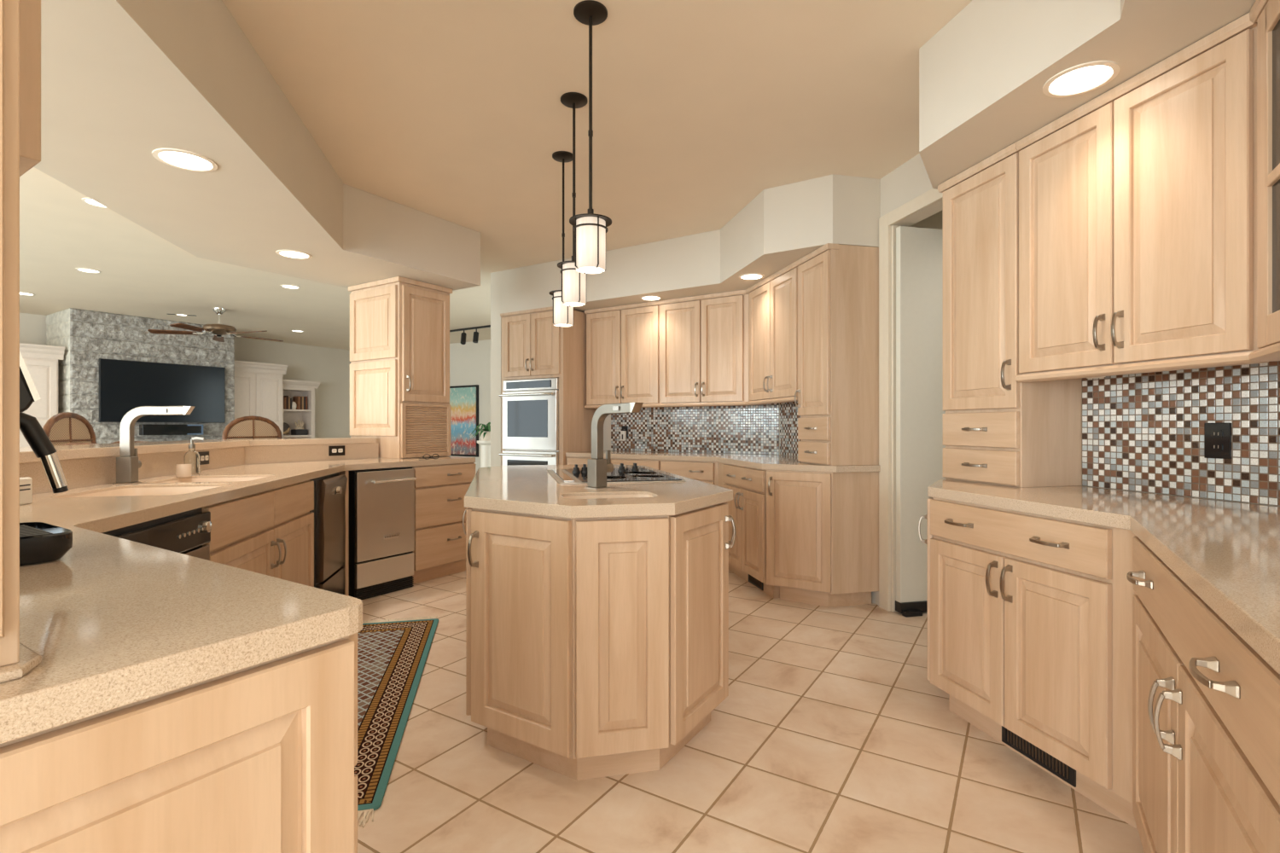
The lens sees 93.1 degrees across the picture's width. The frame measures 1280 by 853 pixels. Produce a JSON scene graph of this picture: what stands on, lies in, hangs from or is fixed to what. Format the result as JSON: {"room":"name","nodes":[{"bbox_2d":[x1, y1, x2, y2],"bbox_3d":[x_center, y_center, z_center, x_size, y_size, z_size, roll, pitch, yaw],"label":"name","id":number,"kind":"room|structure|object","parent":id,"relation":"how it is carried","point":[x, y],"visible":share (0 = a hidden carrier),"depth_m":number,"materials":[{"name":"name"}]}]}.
{"room":"kitchen","nodes":[
{"label":"kitchen","id":0,"kind":"room"},
{"bbox_2d":[19,313,350,437],"bbox_3d":[-8.316,-0.220,9.344,0.150,2.770,9.009,0,0,32],"label":"wall","id":1,"kind":"structure","parent":0,"point":[330,367],"depth_m":12.10,"materials":[{"name":"paint"}]},
{"bbox_2d":[19,442,378,494],"bbox_3d":[-2.382,0.648,2.932,0.681,1.034,3.880,0,0,-1],"label":"wall","id":2,"kind":"structure","parent":0,"point":[95,471],"depth_m":3.18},
{"bbox_2d":[19,437,376,463],"bbox_3d":[-2.501,0.110,2.968,0.938,0.040,4.087,0,0,-2],"label":"countertop","id":3,"kind":"structure","parent":2,"relation":"on","point":[78,451],"depth_m":3.21,"materials":[{"name":"beige stone"}]},
{"bbox_2d":[197,451,209,465],"bbox_3d":[-2.485,0.180,3.454,0.010,0.074,0.115,0,0,-11],"label":"outlet","id":4,"kind":"object","parent":2,"relation":"attached to","point":[204,456],"visible":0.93,"depth_m":3.45,"materials":[{"name":"black plastic"}]},
{"bbox_2d":[328,445,344,456],"bbox_3d":[-2.255,0.180,4.512,0.010,0.074,0.125,0,0,32],"label":"outlet","id":5,"kind":"object","parent":2,"relation":"attached to","point":[339,450],"visible":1,"depth_m":4.51,"materials":[{"name":"black plastic"}]},
{"bbox_2d":[449,339,490,473],"bbox_3d":[-1.603,-0.220,10.512,9.942,2.770,0.150,0,0,32],"label":"wall","id":6,"kind":"structure","parent":0,"point":[470,362],"depth_m":11.35,"materials":[{"name":"paint"}]},
{"bbox_2d":[449,384,478,457],"bbox_3d":[-3.503,-0.105,11.597,1.150,1.340,0.045,0,0,32],"label":"painting","id":7,"kind":"object","parent":6,"relation":"attached to","point":[463,399],"visible":0.59,"depth_m":11.47,"materials":[{"name":"paint"}]},
{"bbox_2d":[19,0,972,349],"bbox_3d":[-3.651,-1.665,4.853,13.400,0.120,17.070,0,0,-13],"label":"ceiling","id":8,"kind":"structure","parent":0,"point":[452,111],"depth_m":3.21,"materials":[{"name":"paint"}]},
{"bbox_2d":[19,291,35,295],"bbox_3d":[-7.430,-1.602,7.305,0.200,0.006,0.200,0,0,-13],"label":"recessed light","id":9,"kind":"object","parent":8,"relation":"in","point":[20,293],"visible":0.6,"depth_m":7.32,"materials":[{"name":"white"}]},
{"bbox_2d":[75,267,101,273],"bbox_3d":[-5.666,-1.602,6.226,0.200,0.006,0.200,0,0,-13],"label":"recessed light","id":10,"kind":"object","parent":8,"relation":"in","point":[84,270],"visible":1,"depth_m":6.22,"materials":[{"name":"white"}]},
{"bbox_2d":[81,197,107,208],"bbox_3d":[-3.871,-1.602,4.348,0.200,0.006,0.200,0,0,-13],"label":"recessed light","id":11,"kind":"object","parent":8,"relation":"in","point":[88,200],"visible":0.41,"depth_m":4.33,"materials":[{"name":"white"}]},
{"bbox_2d":[167,314,193,315],"bbox_3d":[-6.580,-1.602,8.700,0.340,0.006,0.140,0,0,-13],"label":"recessed light","id":12,"kind":"object","parent":8,"relation":"in","point":[167,314],"visible":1,"depth_m":8.66,"materials":[{"name":"white"}]},
{"bbox_2d":[147,308,283,342],"bbox_3d":[-5.775,-1.423,8.233,1.506,0.365,1.539,0,0,-13],"label":"ceiling fan","id":13,"kind":"object","parent":8,"relation":"hanging from","point":[219,329],"visible":1,"depth_m":8.12,"materials":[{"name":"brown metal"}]},
{"bbox_2d":[280,285,300,289],"bbox_3d":[-4.010,-1.602,6.951,0.200,0.006,0.200,0,0,-13],"label":"recessed light","id":14,"kind":"object","parent":8,"relation":"in","point":[292,287],"visible":1,"depth_m":6.96,"materials":[{"name":"white"}]},
{"bbox_2d":[449,325,490,344],"bbox_3d":[-2.879,-1.470,9.885,1.500,0.270,0.149,0,0,32],"label":"track light","id":15,"kind":"object","parent":8,"relation":"attached to","point":[463,335],"visible":0.63,"depth_m":9.81,"materials":[{"name":"black metal"}]},
{"bbox_2d":[549,151,573,326],"bbox_3d":[-0.455,-1.101,3.593,0.166,1.008,0.166,0,0,21],"label":"pendant light","id":16,"kind":"object","parent":8,"relation":"hanging from","point":[562,315],"visible":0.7,"depth_m":3.56,"materials":[{"name":"white glass"}]},
{"bbox_2d":[557,92,587,306],"bbox_3d":[-0.324,-1.101,2.971,0.166,1.008,0.166,0,0,21],"label":"pendant light","id":17,"kind":"object","parent":8,"relation":"hanging from","point":[573,282],"visible":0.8,"depth_m":2.94,"materials":[{"name":"white glass"}]},
{"bbox_2d":[569,0,611,273],"bbox_3d":[-0.191,-1.103,2.345,0.166,1.003,0.166,0,0,21],"label":"pendant light","id":18,"kind":"object","parent":8,"relation":"hanging from","point":[590,229],"visible":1,"depth_m":2.31,"materials":[{"name":"white glass"}]},
{"bbox_2d":[490,271,501,466],"bbox_3d":[-1.242,-0.220,6.689,0.150,2.770,0.950,0,0,32],"label":"wall","id":19,"kind":"structure","parent":0,"point":[496,320],"depth_m":6.29,"materials":[{"name":"paint"}]},
{"bbox_2d":[33,0,1256,313],"bbox_3d":[-0.236,-1.385,3.315,5.110,0.439,7.772,0,0,-13],"label":"soffit","id":20,"kind":"structure","parent":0,"point":[123,81],"depth_m":2.60,"materials":[{"name":"paint"}]},
{"bbox_2d":[19,0,40,176],"bbox_3d":[-1.180,-0.774,0.689,0.320,0.779,0.656,0,0,32],"label":"upper cabinet","id":21,"kind":"object","parent":20,"relation":"attached to","point":[30,10],"visible":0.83,"depth_m":0.87,"materials":[{"name":"brown wood"}]},
{"bbox_2d":[151,148,217,172],"bbox_3d":[-1.985,-1.162,2.650,0.230,0.006,0.230,0,0,-13],"label":"recessed light","id":22,"kind":"object","parent":20,"relation":"in","point":[183,160],"visible":1,"depth_m":2.64,"materials":[{"name":"white glass"}]},
{"bbox_2d":[276,250,312,259],"bbox_3d":[-2.336,-1.162,4.095,0.210,0.006,0.210,0,0,-13],"label":"recessed light","id":23,"kind":"object","parent":20,"relation":"in","point":[288,253],"visible":1,"depth_m":4.09,"materials":[{"name":"white"}]},
{"bbox_2d":[640,295,662,300],"bbox_3d":[0.101,-1.162,5.485,0.196,0.006,0.196,0,0,-13],"label":"recessed light","id":24,"kind":"object","parent":20,"relation":"in","point":[650,297],"visible":1,"depth_m":5.48,"materials":[{"name":"white"}]},
{"bbox_2d":[738,273,764,279],"bbox_3d":[0.866,-1.162,4.704,0.196,0.006,0.196,0,0,-13],"label":"recessed light","id":25,"kind":"object","parent":20,"relation":"in","point":[753,276],"visible":1,"depth_m":4.70,"materials":[{"name":"white"}]},
{"bbox_2d":[1042,60,1120,97],"bbox_3d":[1.477,-1.162,2.033,0.210,0.006,0.210,0,0,-13],"label":"recessed light","id":26,"kind":"object","parent":20,"relation":"in","point":[1081,78],"visible":1,"depth_m":2.02,"materials":[{"name":"white glass"}]},
{"bbox_2d":[603,402,779,454],"bbox_3d":[0.111,-0.220,6.129,2.736,2.770,0.132,0,0,32],"label":"tile backsplash","id":27,"kind":"structure","parent":0,"point":[745,429],"depth_m":5.77,"materials":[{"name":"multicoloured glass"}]},
{"bbox_2d":[621,425,628,437],"bbox_3d":[-0.158,0.055,6.219,0.078,0.122,0.010,0,0,32],"label":"outlet","id":28,"kind":"object","parent":27,"relation":"attached to","point":[623,427],"visible":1,"depth_m":6.21,"materials":[{"name":"black plastic"}]},
{"bbox_2d":[620,430,626,441],"bbox_3d":[-0.172,0.095,6.198,0.060,0.100,0.033,0,0,32],"label":"night light","id":29,"kind":"object","parent":28,"relation":"attached to","point":[623,433],"visible":1,"depth_m":6.18,"materials":[{"name":"white plastic"}]},
{"bbox_2d":[584,289,748,408],"bbox_3d":[0.358,-0.671,5.660,1.969,0.983,0.370,0,0,32],"label":"upper cabinet","id":30,"kind":"object","parent":27,"relation":"attached to","point":[688,352],"visible":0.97,"depth_m":5.54,"materials":[{"name":"brown wood"}]},
{"bbox_2d":[348,570,1144,852],"bbox_3d":[-3.651,1.225,4.853,13.400,0.120,17.070,0,0,-13],"label":"floor","id":31,"kind":"structure","parent":0,"point":[831,733],"depth_m":2.01,"materials":[{"name":"tile"}]},
{"bbox_2d":[103,507,212,560],"bbox_3d":[-1.785,0.731,1.861,0.598,0.868,0.618,0,0,-11],"label":"dishwasher","id":32,"kind":"object","parent":31,"relation":"on","point":[187,532],"visible":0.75,"depth_m":2.00,"materials":[{"name":"black plastic"}]},
{"bbox_2d":[0,633,357,852],"bbox_3d":[-1.010,0.728,0.843,1.038,0.874,0.794,0,0,32],"label":"base cabinet","id":33,"kind":"object","parent":31,"relation":"on","point":[262,758],"visible":0.73,"depth_m":0.69,"materials":[{"name":"brown wood"}]},
{"bbox_2d":[202,480,314,587],"bbox_3d":[-1.955,0.728,2.741,0.612,0.874,1.166,0,0,-11],"label":"base cabinet","id":34,"kind":"object","parent":31,"relation":"on","point":[270,532],"visible":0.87,"depth_m":2.78,"materials":[{"name":"brown wood"}]},
{"bbox_2d":[0,456,475,744],"bbox_3d":[-1.582,0.354,2.662,1.528,0.209,5.062,0,0,-13],"label":"countertop","id":35,"kind":"structure","parent":34,"relation":"on","point":[113,622],"depth_m":0.84,"materials":[{"name":"beige stone"}]},
{"bbox_2d":[0,0,41,683],"bbox_3d":[-0.925,-0.457,0.437,0.352,1.414,0.655,0,0,32],"label":"cabinet","id":36,"kind":"object","parent":35,"relation":"on","point":[9,9],"depth_m":0.61,"materials":[{"name":"brown wood"}]},
{"bbox_2d":[19,477,32,505],"bbox_3d":[-2.003,0.207,1.918,0.082,0.085,0.090,0,0,-11],"label":"box","id":37,"kind":"object","parent":35,"relation":"on","point":[26,484],"visible":0.43,"depth_m":1.94,"materials":[{"name":"beige cardboard"}]},
{"bbox_2d":[19,351,72,565],"bbox_3d":[-1.259,0.020,1.039,0.240,0.460,0.416,0,0,32],"label":"espresso machine","id":38,"kind":"object","parent":35,"relation":"on","point":[39,542],"visible":0.77,"depth_m":1.13,"materials":[{"name":"black plastic"}]},
{"bbox_2d":[19,522,72,565],"bbox_3d":[-1.190,0.223,1.148,0.240,0.051,0.125,0,0,32],"label":"drip tray","id":39,"kind":"object","parent":38,"relation":"on","point":[39,542],"depth_m":1.11,"materials":[{"name":"black plastic"}]},
{"bbox_2d":[69,486,219,497],"bbox_3d":[-1.937,0.360,2.399,0.437,0.197,0.489,0,0,-13],"label":"sink","id":40,"kind":"object","parent":35,"relation":"in","point":[111,491],"depth_m":2.58,"materials":[{"name":"beige stone"}]},
{"bbox_2d":[112,406,194,484],"bbox_3d":[-2.151,0.079,2.704,0.292,0.342,0.106,0,0,-13],"label":"faucet","id":41,"kind":"object","parent":35,"relation":"on","point":[128,463],"visible":1,"depth_m":2.65,"materials":[{"name":"grey metal"}]},
{"bbox_2d":[175,464,191,477],"bbox_3d":[-2.271,0.219,3.016,0.064,0.062,0.064,0,0,-13],"label":"cup","id":42,"kind":"object","parent":35,"relation":"on","point":[182,470],"visible":1,"depth_m":2.99,"materials":[{"name":"white ceramic"}]},
{"bbox_2d":[184,436,204,475],"bbox_3d":[-2.329,0.152,3.167,0.090,0.196,0.068,0,0,-13],"label":"soap bottle","id":43,"kind":"object","parent":35,"relation":"on","point":[192,456],"visible":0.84,"depth_m":3.15,"materials":[{"name":"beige glass"}]},
{"bbox_2d":[162,477,266,482],"bbox_3d":[-2.043,0.360,2.913,0.437,0.197,0.416,0,0,-13],"label":"sink","id":44,"kind":"object","parent":35,"relation":"in","point":[174,480],"depth_m":3.08,"materials":[{"name":"beige metal"}]},
{"bbox_2d":[348,276,452,459],"bbox_3d":[-1.989,-0.457,5.068,0.709,1.413,0.526,0,0,32],"label":"cabinet","id":45,"kind":"object","parent":35,"relation":"on","point":[399,326],"visible":0.98,"depth_m":4.86,"materials":[{"name":"brown wood"}]},
{"bbox_2d":[406,406,447,453],"bbox_3d":[-1.732,0.025,4.916,0.013,0.367,0.412,0,0,32],"label":"shutter","id":46,"kind":"object","parent":45,"relation":"hanging from","point":[426,426],"depth_m":4.91,"materials":[{"name":"brown wood"}]},
{"bbox_2d":[419,453,439,459],"bbox_3d":[-1.603,0.228,4.598,0.125,0.040,0.091,0,0,-43],"label":"eyeglasses","id":47,"kind":"object","parent":35,"relation":"on","point":[423,457],"visible":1,"depth_m":4.58,"materials":[{"name":"black plastic"}]},
{"bbox_2d":[309,472,347,594],"bbox_3d":[-2.120,0.731,3.593,0.624,0.868,0.555,0,0,-11],"label":"trash compactor","id":48,"kind":"object","parent":31,"relation":"on","point":[329,491],"visible":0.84,"depth_m":3.59,"materials":[{"name":"black metal"}]},
{"bbox_2d":[339,471,348,595],"bbox_3d":[-1.970,0.729,4.010,0.104,0.873,0.022,0,0,32],"label":"stile","id":49,"kind":"object","parent":31,"relation":"on","point":[346,473],"visible":0.21,"depth_m":3.98,"materials":[{"name":"brown wood"}]},
{"bbox_2d":[348,466,416,599],"bbox_3d":[-1.955,0.731,4.332,0.585,0.868,0.452,0,0,32],"label":"dishwasher","id":50,"kind":"object","parent":31,"relation":"on","point":[381,501],"visible":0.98,"depth_m":4.16,"materials":[{"name":"silver metal"}]},
{"bbox_2d":[354,576,413,599],"bbox_3d":[-1.779,1.127,4.220,0.042,0.075,0.444,0,0,32],"label":"grille","id":51,"kind":"object","parent":50,"relation":"attached to","point":[368,591],"depth_m":4.19,"materials":[{"name":"black plastic"}]},
{"bbox_2d":[354,615,438,827],"bbox_3d":[-1.302,1.160,2.675,0.620,0.009,2.020,0,0,-13],"label":"rug","id":52,"kind":"object","parent":31,"relation":"on","point":[392,656],"visible":0.3,"depth_m":2.65,"materials":[{"name":"fabric"}]},
{"bbox_2d":[407,462,475,583],"bbox_3d":[-1.692,0.728,4.787,0.582,0.874,0.584,0,0,32],"label":"base cabinet","id":53,"kind":"object","parent":31,"relation":"on","point":[440,491],"visible":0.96,"depth_m":4.60,"materials":[{"name":"brown wood"}]},
{"bbox_2d":[500,306,597,465],"bbox_3d":[-0.928,0.004,6.270,0.818,2.323,0.702,0,0,32],"label":"tall cabinet","id":54,"kind":"object","parent":31,"relation":"on","point":[532,347],"visible":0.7,"depth_m":5.98,"materials":[{"name":"brown wood"}]},
{"bbox_2d":[499,378,558,465],"bbox_3d":[-0.948,0.189,6.238,0.714,1.312,0.698,0,0,32],"label":"double wall oven","id":55,"kind":"object","parent":54,"relation":"in","point":[530,407],"visible":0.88,"depth_m":5.97,"materials":[{"name":"silver metal"}]},
{"bbox_2d":[462,501,735,780],"bbox_3d":[-0.288,0.728,2.945,1.108,0.874,2.058,0,0,-13],"label":"kitchen island","id":56,"kind":"object","parent":31,"relation":"on","point":[596,648],"visible":0.75,"depth_m":2.00,"materials":[{"name":"brown wood"}]},
{"bbox_2d":[464,464,733,518],"bbox_3d":[-0.289,0.342,2.954,1.030,0.184,2.078,0,0,-13],"label":"island countertop","id":57,"kind":"structure","parent":56,"relation":"on","point":[520,489],"depth_m":2.26,"materials":[{"name":"beige stone"}]},
{"bbox_2d":[563,494,652,499],"bbox_3d":[-0.113,0.348,2.214,0.354,0.172,0.208,0,0,-13],"label":"sink","id":58,"kind":"object","parent":57,"relation":"in","point":[565,497],"depth_m":2.30,"materials":[{"name":"beige metal"}]},
{"bbox_2d":[584,402,643,488],"bbox_3d":[-0.087,0.079,2.400,0.106,0.342,0.292,0,0,-43],"label":"faucet","id":59,"kind":"object","parent":57,"relation":"on","point":[597,467],"visible":1,"depth_m":2.44,"materials":[{"name":"grey metal"}]},
{"bbox_2d":[546,463,686,484],"bbox_3d":[-0.161,0.225,3.090,0.570,0.051,0.830,0,0,-13],"label":"cooktop","id":60,"kind":"object","parent":57,"relation":"in","point":[634,474],"visible":0.8,"depth_m":2.97,"materials":[{"name":"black metal"}]},
{"bbox_2d":[551,469,574,482],"bbox_3d":[-0.393,0.242,3.038,0.047,0.006,0.720,0,0,-13],"label":"downdraft vent","id":61,"kind":"object","parent":60,"relation":"attached to","point":[561,475],"depth_m":2.95,"materials":[{"name":"silver metal"}]},
{"bbox_2d":[566,456,718,486],"bbox_3d":[0.302,0.728,5.514,2.066,0.874,0.670,0,0,32],"label":"base cabinet","id":62,"kind":"object","parent":31,"relation":"on","point":[706,472],"visible":0.09,"depth_m":5.15,"materials":[{"name":"brown wood"}]},
{"bbox_2d":[565,450,880,472],"bbox_3d":[0.630,0.270,5.155,1.135,0.040,3.107,0,0,-42],"label":"countertop","id":63,"kind":"structure","parent":62,"relation":"on","point":[759,462],"depth_m":4.79,"materials":[{"name":"beige stone"}]},
{"bbox_2d":[794,243,878,465],"bbox_3d":[1.311,-0.457,4.080,0.409,1.413,0.422,0,0,-13],"label":"cabinet","id":64,"kind":"object","parent":63,"relation":"on","point":[838,390],"visible":1,"depth_m":3.90,"materials":[{"name":"brown wood"}]},
{"bbox_2d":[718,462,779,599],"bbox_3d":[1.032,0.728,4.596,0.710,0.874,0.919,0,0,-13],"label":"base cabinet","id":65,"kind":"object","parent":31,"relation":"on","point":[747,508],"visible":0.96,"depth_m":4.33,"materials":[{"name":"brown wood"}]},
{"bbox_2d":[748,574,763,590],"bbox_3d":[0.836,1.113,4.382,0.006,0.080,0.260,0,0,-13],"label":"vent grille","id":66,"kind":"object","parent":65,"relation":"attached to","point":[752,580],"depth_m":4.37,"materials":[{"name":"brown metal"}]},
{"bbox_2d":[766,470,878,607],"bbox_3d":[1.196,0.728,3.990,0.674,0.874,0.320,0,0,-12],"label":"base cabinet","id":67,"kind":"object","parent":31,"relation":"on","point":[823,527],"visible":0.98,"depth_m":3.90,"materials":[{"name":"brown wood"}]},
{"bbox_2d":[918,496,1137,829],"bbox_3d":[1.554,0.728,2.306,0.713,0.874,1.136,0,0,-13],"label":"base cabinet","id":68,"kind":"object","parent":31,"relation":"on","point":[1030,615],"visible":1,"depth_m":1.98,"materials":[{"name":"brown wood"}]},
{"bbox_2d":[1001,726,1076,787],"bbox_3d":[1.360,1.113,2.078,0.006,0.080,0.290,0,0,-13],"label":"vent grille","id":69,"kind":"object","parent":68,"relation":"attached to","point":[1053,766],"depth_m":2.06,"materials":[{"name":"brown metal"}]},
{"bbox_2d":[1126,536,1279,852],"bbox_3d":[1.346,0.728,1.117,0.657,0.874,1.894,0,0,32],"label":"base cabinet","id":70,"kind":"object","parent":31,"relation":"on","point":[1206,705],"visible":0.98,"depth_m":1.05,"materials":[{"name":"brown wood"}]},
{"bbox_2d":[927,478,1279,674],"bbox_3d":[1.485,0.270,1.590,1.095,0.040,2.834,0,0,17],"label":"countertop","id":71,"kind":"structure","parent":70,"relation":"on","point":[1227,553],"depth_m":1.46,"materials":[{"name":"beige stone"}]},
{"bbox_2d":[937,142,1082,487],"bbox_3d":[1.634,-0.457,2.732,0.370,1.413,0.453,0,0,-13],"label":"cabinet","id":72,"kind":"object","parent":71,"relation":"on","point":[998,429],"visible":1,"depth_m":2.60,"materials":[{"name":"brown wood"}]},
{"bbox_2d":[909,209,942,229],"bbox_3d":[2.437,-0.220,4.441,1.680,2.770,0.100,0,0,-13],"label":"wall","id":73,"kind":"structure","parent":0,"point":[935,221],"depth_m":4.31,"materials":[{"name":"paint"}]},
{"bbox_2d":[779,153,1279,611],"bbox_3d":[1.709,-0.220,3.507,0.129,2.770,3.835,0,0,-13],"label":"wall","id":74,"kind":"structure","parent":0,"point":[1143,432],"depth_m":2.21,"materials":[{"name":"multicoloured tile"}]},
{"bbox_2d":[745,261,797,405],"bbox_3d":[1.159,-0.671,4.735,0.400,0.983,0.923,0,0,-13],"label":"upper cabinet","id":75,"kind":"object","parent":74,"relation":"attached to","point":[773,300],"visible":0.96,"depth_m":4.63,"materials":[{"name":"brown wood"}]},
{"bbox_2d":[878,188,942,611],"bbox_3d":[1.707,-0.090,3.487,0.142,2.510,0.888,0,0,-13],"label":"trim","id":76,"kind":"structure","parent":74,"relation":"attached to","point":[933,195],"depth_m":3.81,"materials":[{"name":"paint"}]},
{"bbox_2d":[895,226,945,617],"bbox_3d":[1.949,-0.038,3.821,0.700,2.404,0.102,0,0,-13],"label":"door","id":77,"kind":"structure","parent":74,"relation":"in","point":[919,251],"depth_m":3.77,"materials":[{"name":"paint"}]},
{"bbox_2d":[1015,12,1268,383],"bbox_3d":[1.772,-0.671,2.117,0.370,0.983,0.803,0,0,-13],"label":"upper cabinet","id":78,"kind":"object","parent":74,"relation":"attached to","point":[1138,203],"visible":0.99,"depth_m":1.98,"materials":[{"name":"brown wood"}]},
{"bbox_2d":[1087,376,1105,378],"bbox_3d":[1.815,-0.202,2.416,0.068,0.016,0.068,0,0,-13],"label":"light","id":79,"kind":"object","parent":78,"relation":"attached to","point":[1101,376],"visible":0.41,"depth_m":2.40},
{"bbox_2d":[1204,422,1231,459],"bbox_3d":[1.962,0.048,2.060,0.010,0.122,0.078,0,0,-13],"label":"outlet","id":80,"kind":"object","parent":74,"relation":"attached to","point":[1217,436],"visible":1,"depth_m":2.06,"materials":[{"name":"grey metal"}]},
{"bbox_2d":[1210,442,1222,451],"bbox_3d":[1.960,0.070,2.059,0.003,0.028,0.034,0,0,-13],"label":"receptacle","id":81,"kind":"object","parent":80,"relation":"attached to","point":[1214,446],"depth_m":2.06,"materials":[{"name":"black plastic"}]},
{"bbox_2d":[1210,430,1222,438],"bbox_3d":[1.960,0.026,2.059,0.003,0.028,0.034,0,0,-13],"label":"receptacle","id":82,"kind":"object","parent":80,"relation":"attached to","point":[1214,433],"depth_m":2.06,"materials":[{"name":"black plastic"}]},
{"bbox_2d":[1248,0,1279,361],"bbox_3d":[1.721,-0.671,1.388,0.359,0.983,0.959,0,0,32],"label":"upper cabinet","id":83,"kind":"object","parent":74,"relation":"attached to","point":[1266,13],"visible":1,"depth_m":1.60,"materials":[{"name":"brown wood"}]},
{"bbox_3d":[-3.971,1.161,4.700,12.690,0.008,16.890,0,0,-13],"label":"floor","id":84,"kind":"structure","parent":0,"visible":0},
{"bbox_2d":[19,343,65,447],"bbox_3d":[-8.541,0.045,7.822,0.965,2.240,1.435,0,0,32],"label":"tall cabinet","id":85,"kind":"object","parent":84,"relation":"on","point":[41,361],"visible":0.26,"depth_m":8.03,"materials":[{"name":"paint"}]},
{"bbox_2d":[42,412,144,446],"bbox_3d":[-3.253,0.539,3.733,0.492,1.254,0.520,0,0,-13],"label":"bar stool","id":86,"kind":"object","parent":84,"relation":"on","point":[66,428],"visible":0.3,"depth_m":3.67,"materials":[{"name":"brown wicker"}]},
{"bbox_2d":[45,308,234,443],"bbox_3d":[-7.578,-0.220,9.298,1.024,2.769,2.045,0,0,32],"label":"stone fireplace","id":87,"kind":"object","parent":84,"relation":"on","point":[87,337],"visible":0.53,"depth_m":8.61,"materials":[{"name":"grey stone"}]},
{"bbox_2d":[98,358,225,423],"bbox_3d":[-7.085,-0.502,9.063,0.048,0.885,1.560,0,0,32],"label":"television","id":88,"kind":"object","parent":87,"relation":"attached to","point":[125,386],"visible":1,"depth_m":8.99,"materials":[{"name":"black plastic"}]},
{"bbox_2d":[139,424,203,435],"bbox_3d":[-7.014,0.048,9.083,0.146,0.155,0.760,0,0,32],"label":"soundbar","id":89,"kind":"object","parent":87,"relation":"attached to","point":[143,429],"visible":1,"depth_m":9.02,"materials":[{"name":"black plastic"}]},
{"bbox_2d":[221,415,297,439],"bbox_3d":[-2.935,0.539,4.772,0.492,1.254,0.520,0,0,32],"label":"bar stool","id":90,"kind":"object","parent":84,"relation":"on","point":[252,427],"visible":0.35,"depth_m":4.88,"materials":[{"name":"brown wicker"}]},
{"bbox_2d":[234,360,288,434],"bbox_3d":[-6.904,0.025,10.697,0.635,2.280,1.020,0,0,32],"label":"tall cabinet","id":91,"kind":"object","parent":84,"relation":"on","point":[258,386],"visible":0.27,"depth_m":10.60,"materials":[{"name":"paint"}]},
{"bbox_2d":[282,379,319,438],"bbox_3d":[-6.531,0.150,11.491,0.435,2.030,0.700,0,0,32],"label":"bookcase","id":92,"kind":"object","parent":84,"relation":"on","point":[292,388],"visible":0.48,"depth_m":11.61,"materials":[{"name":"white paint"}]},
{"bbox_2d":[284,395,288,409],"bbox_3d":[-6.648,-0.448,11.339,0.180,0.250,0.038,0,0,32],"label":"book","id":93,"kind":"object","parent":92,"relation":"on","point":[286,397],"visible":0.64,"depth_m":11.29,"materials":[{"name":"paper"}]},
{"bbox_2d":[283,422,290,434],"bbox_3d":[-6.702,0.036,11.398,0.046,0.226,0.230,0,0,32],"label":"plate","id":94,"kind":"object","parent":92,"relation":"on","point":[286,426],"visible":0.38,"depth_m":11.44,"materials":[{"name":"ceramic"}]},
{"bbox_2d":[288,396,290,409],"bbox_3d":[-6.629,-0.438,11.369,0.180,0.230,0.028,0,0,32],"label":"book","id":95,"kind":"object","parent":92,"relation":"on","point":[288,397],"visible":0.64,"depth_m":11.32,"materials":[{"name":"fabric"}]},
{"bbox_2d":[291,401,296,409],"bbox_3d":[-6.539,-0.393,11.436,0.100,0.140,0.100,0,0,-13],"label":"jar","id":96,"kind":"object","parent":92,"relation":"on","point":[293,404],"visible":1,"depth_m":11.41,"materials":[{"name":"white ceramic"}]},
{"bbox_2d":[293,396,300,409],"bbox_3d":[-6.530,-0.448,11.525,0.180,0.250,0.038,0,0,32],"label":"book","id":97,"kind":"object","parent":92,"relation":"on","point":[297,399],"visible":0.71,"depth_m":11.48,"materials":[{"name":"paper"}]},
{"bbox_2d":[290,429,308,435],"bbox_3d":[-6.492,0.108,11.549,0.180,0.106,0.220,0,0,32],"label":"book","id":98,"kind":"object","parent":92,"relation":"on","point":[293,432],"visible":1,"depth_m":11.48,"materials":[{"name":"paper"}]},
{"bbox_2d":[294,419,303,429],"bbox_3d":[-6.492,-0.039,11.549,0.160,0.189,0.158,0,0,-36],"label":"ornament","id":99,"kind":"object","parent":98,"relation":"on","point":[299,426],"visible":1,"depth_m":11.53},
{"bbox_2d":[300,396,302,409],"bbox_3d":[-6.511,-0.443,11.555,0.180,0.240,0.028,0,0,32],"label":"book","id":100,"kind":"object","parent":92,"relation":"on","point":[300,397],"visible":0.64,"depth_m":11.51,"materials":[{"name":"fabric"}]},
{"bbox_2d":[302,396,303,409],"bbox_3d":[-6.494,-0.448,11.582,0.180,0.250,0.033,0,0,32],"label":"book","id":101,"kind":"object","parent":92,"relation":"on","point":[302,397],"visible":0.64,"depth_m":11.54,"materials":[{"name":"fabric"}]},
{"bbox_2d":[303,396,305,409],"bbox_3d":[-6.475,-0.443,11.612,0.180,0.240,0.033,0,0,32],"label":"book","id":102,"kind":"object","parent":92,"relation":"on","point":[304,397],"visible":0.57,"depth_m":11.56,"materials":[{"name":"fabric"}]},
{"bbox_2d":[305,396,307,409],"bbox_3d":[-6.458,-0.448,11.639,0.180,0.250,0.028,0,0,32],"label":"book","id":103,"kind":"object","parent":92,"relation":"on","point":[305,397],"visible":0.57,"depth_m":11.59,"materials":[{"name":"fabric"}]},
{"bbox_2d":[470,422,490,467],"bbox_3d":[-2.035,0.552,8.022,0.473,1.225,0.520,0,0,40],"label":"potted plant","id":104,"kind":"object","parent":84,"relation":"on","point":[485,435],"visible":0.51,"depth_m":7.92,"materials":[{"name":"green plant"}]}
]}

